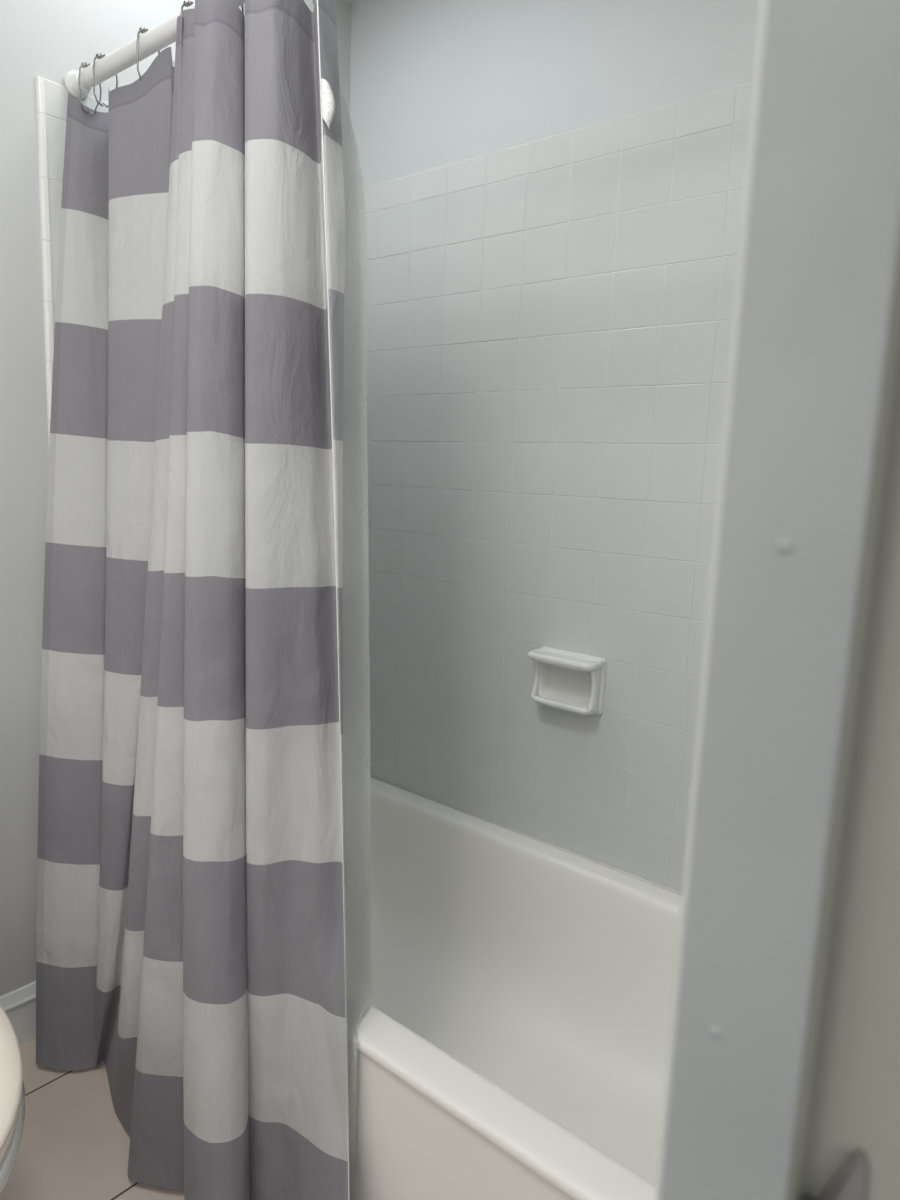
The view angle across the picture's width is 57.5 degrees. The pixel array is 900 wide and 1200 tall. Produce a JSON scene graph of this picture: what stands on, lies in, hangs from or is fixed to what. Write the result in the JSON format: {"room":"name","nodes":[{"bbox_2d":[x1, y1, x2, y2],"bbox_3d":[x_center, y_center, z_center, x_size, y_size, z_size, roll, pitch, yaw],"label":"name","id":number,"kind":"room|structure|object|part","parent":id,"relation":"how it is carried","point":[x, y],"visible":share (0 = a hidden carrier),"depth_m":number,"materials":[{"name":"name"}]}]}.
{"room":"bathroom","nodes":[
{"label":"bathroom","id":0,"kind":"room"},
{"bbox_2d":[0,1038,183,1199],"bbox_3d":[0.042,1.209,0.087,3.672,0.050,2.950,10,12,40],"label":"floor","id":1,"kind":"structure","parent":0,"point":[74,1145],"depth_m":1.43,"materials":[{"name":"grey tile"}]},
{"bbox_2d":[0,1004,25,1194],"bbox_3d":[-0.824,0.615,1.057,0.748,0.755,0.436,10,12,40],"label":"toilet","id":2,"kind":"object","parent":1,"relation":"on","point":[12,1089],"visible":1,"depth_m":1.00,"materials":[{"name":"white ceramic"}]},
{"bbox_3d":[-0.741,0.614,0.999,0.537,0.017,0.386,10,12,40],"label":"seat","id":3,"kind":"part","parent":2,"relation":"part of","materials":[{"name":"beige"}]},
{"bbox_3d":[-0.738,0.595,0.995,0.538,0.020,0.392,10,12,40],"label":"lid","id":4,"kind":"part","parent":2,"relation":"part of","materials":[{"name":"beige ceramic"}]},
{"bbox_3d":[-0.755,0.811,1.036,0.566,0.380,0.393,10,12,40],"label":"bowl","id":5,"kind":"part","parent":2,"relation":"part of","materials":[{"name":"white ceramic"}]},
{"bbox_2d":[354,777,681,1199],"bbox_3d":[0.036,0.766,1.521,1.517,0.375,0.723,10,12,40],"label":"bathtub","id":6,"kind":"object","parent":1,"relation":"on","point":[513,1032],"visible":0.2,"depth_m":1.62,"materials":[{"name":"white ceramic"}]},
{"bbox_2d":[0,0,351,995],"bbox_3d":[-1.013,-0.207,1.352,0.112,2.272,2.158,10,12,40],"label":"wall","id":7,"kind":"structure","parent":0,"point":[47,39],"depth_m":1.53,"materials":[{"name":"paint"}]},
{"bbox_2d":[0,981,35,1045],"bbox_3d":[-1.225,0.894,1.237,0.016,0.118,1.303,10,12,40],"label":"baseboard","id":8,"kind":"structure","parent":7,"relation":"attached to","point":[19,1004],"depth_m":1.66,"materials":[{"name":"white paint"}]},
{"bbox_2d":[65,0,244,98],"bbox_3d":[-0.108,-0.847,1.022,1.518,0.045,0.045,10,12,40],"label":"curtain rod","id":9,"kind":"object","parent":7,"relation":"attached to","point":[162,35],"visible":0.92,"depth_m":1.38,"materials":[{"name":"white metal"}]},
{"bbox_2d":[78,62,101,115],"bbox_3d":[-0.649,-0.919,1.478,0.009,0.087,0.044,8,11,33],"label":"curtain hook","id":10,"kind":"object","parent":9,"relation":"hanging from","point":[83,64],"visible":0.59,"depth_m":1.47,"materials":[{"name":"silver metal"}]},
{"bbox_2d":[93,53,117,106],"bbox_3d":[-0.606,-0.912,1.443,0.009,0.087,0.044,11,12,43],"label":"curtain hook","id":11,"kind":"object","parent":9,"relation":"hanging from","point":[98,56],"visible":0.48,"depth_m":1.43,"materials":[{"name":"silver metal"}]},
{"bbox_2d":[136,27,159,79],"bbox_3d":[-0.496,-0.893,1.351,0.009,0.087,0.044,8,11,34],"label":"curtain hook","id":12,"kind":"object","parent":9,"relation":"hanging from","point":[141,29],"visible":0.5,"depth_m":1.34,"materials":[{"name":"silver metal"}]},
{"bbox_2d":[180,0,194,15],"bbox_3d":[-0.396,-0.876,1.267,0.044,0.087,0.009,-6,12,-44],"label":"curtain hook","id":13,"kind":"object","parent":9,"relation":"hanging from","point":[186,3],"visible":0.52,"depth_m":1.25,"materials":[{"name":"silver metal"}]},
{"bbox_2d":[36,0,349,1199],"bbox_3d":[-0.415,0.045,1.300,0.876,1.830,0.272,10,12,40],"label":"shower curtain","id":14,"kind":"object","parent":9,"relation":"hanging from","point":[191,944],"visible":1,"depth_m":1.21,"materials":[{"name":"fabric"}]},
{"bbox_2d":[172,0,371,1199],"bbox_3d":[-0.358,-0.004,1.409,0.827,1.753,0.202,10,12,40],"label":"curtain liner","id":15,"kind":"object","parent":9,"relation":"hanging from","point":[356,664],"visible":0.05,"depth_m":1.23,"materials":[{"name":"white plastic"}]},
{"bbox_2d":[350,0,760,892],"bbox_3d":[0.341,-0.207,1.680,1.732,2.272,0.110,10,12,40],"label":"wall","id":16,"kind":"structure","parent":0,"point":[550,321],"depth_m":1.70,"materials":[{"name":"white tile"}]},
{"bbox_2d":[371,775,681,895],"bbox_3d":[0.273,0.547,1.760,1.518,0.006,0.006,10,12,40],"label":"trim","id":17,"kind":"structure","parent":16,"relation":"attached to","point":[379,779],"depth_m":1.82,"materials":[{"name":"white"}]},
{"bbox_2d":[364,81,753,188],"bbox_3d":[0.331,-0.903,1.534,1.520,0.008,0.008,10,12,40],"label":"trim","id":18,"kind":"structure","parent":16,"relation":"attached to","point":[750,82],"depth_m":1.60,"materials":[{"name":"white tile"}]},
{"bbox_2d":[527,646,606,714],"bbox_3d":[0.236,0.170,1.703,0.162,0.120,0.070,10,12,40],"label":"soap dish","id":19,"kind":"object","parent":16,"relation":"attached to","point":[566,680],"visible":1,"depth_m":1.71,"materials":[{"name":"white ceramic"}]},
{"bbox_2d":[532,695,598,714],"bbox_3d":[0.238,0.218,1.715,0.155,0.017,0.050,10,12,40],"label":"soap tray","id":20,"kind":"object","parent":19,"relation":"on","point":[580,704],"depth_m":1.70,"materials":[{"name":"white ceramic"}]},
{"bbox_3d":[0.259,0.000,0.351,0.110,2.272,2.058,10,12,40],"label":"wall","id":21,"kind":"structure","parent":0,"visible":0},
{"bbox_2d":[656,0,899,1199],"bbox_3d":[0.109,0.126,0.196,0.112,2.060,0.027,10,12,40],"label":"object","id":22,"kind":"structure","parent":21,"relation":"attached to","point":[783,1075],"depth_m":0.19,"materials":[{"name":"paint"}]},
{"bbox_3d":[0.098,0.165,0.208,0.012,0.062,0.002,10,12,40],"label":"strike plate","id":23,"kind":"part","parent":22,"relation":"part of","materials":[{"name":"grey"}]}
]}

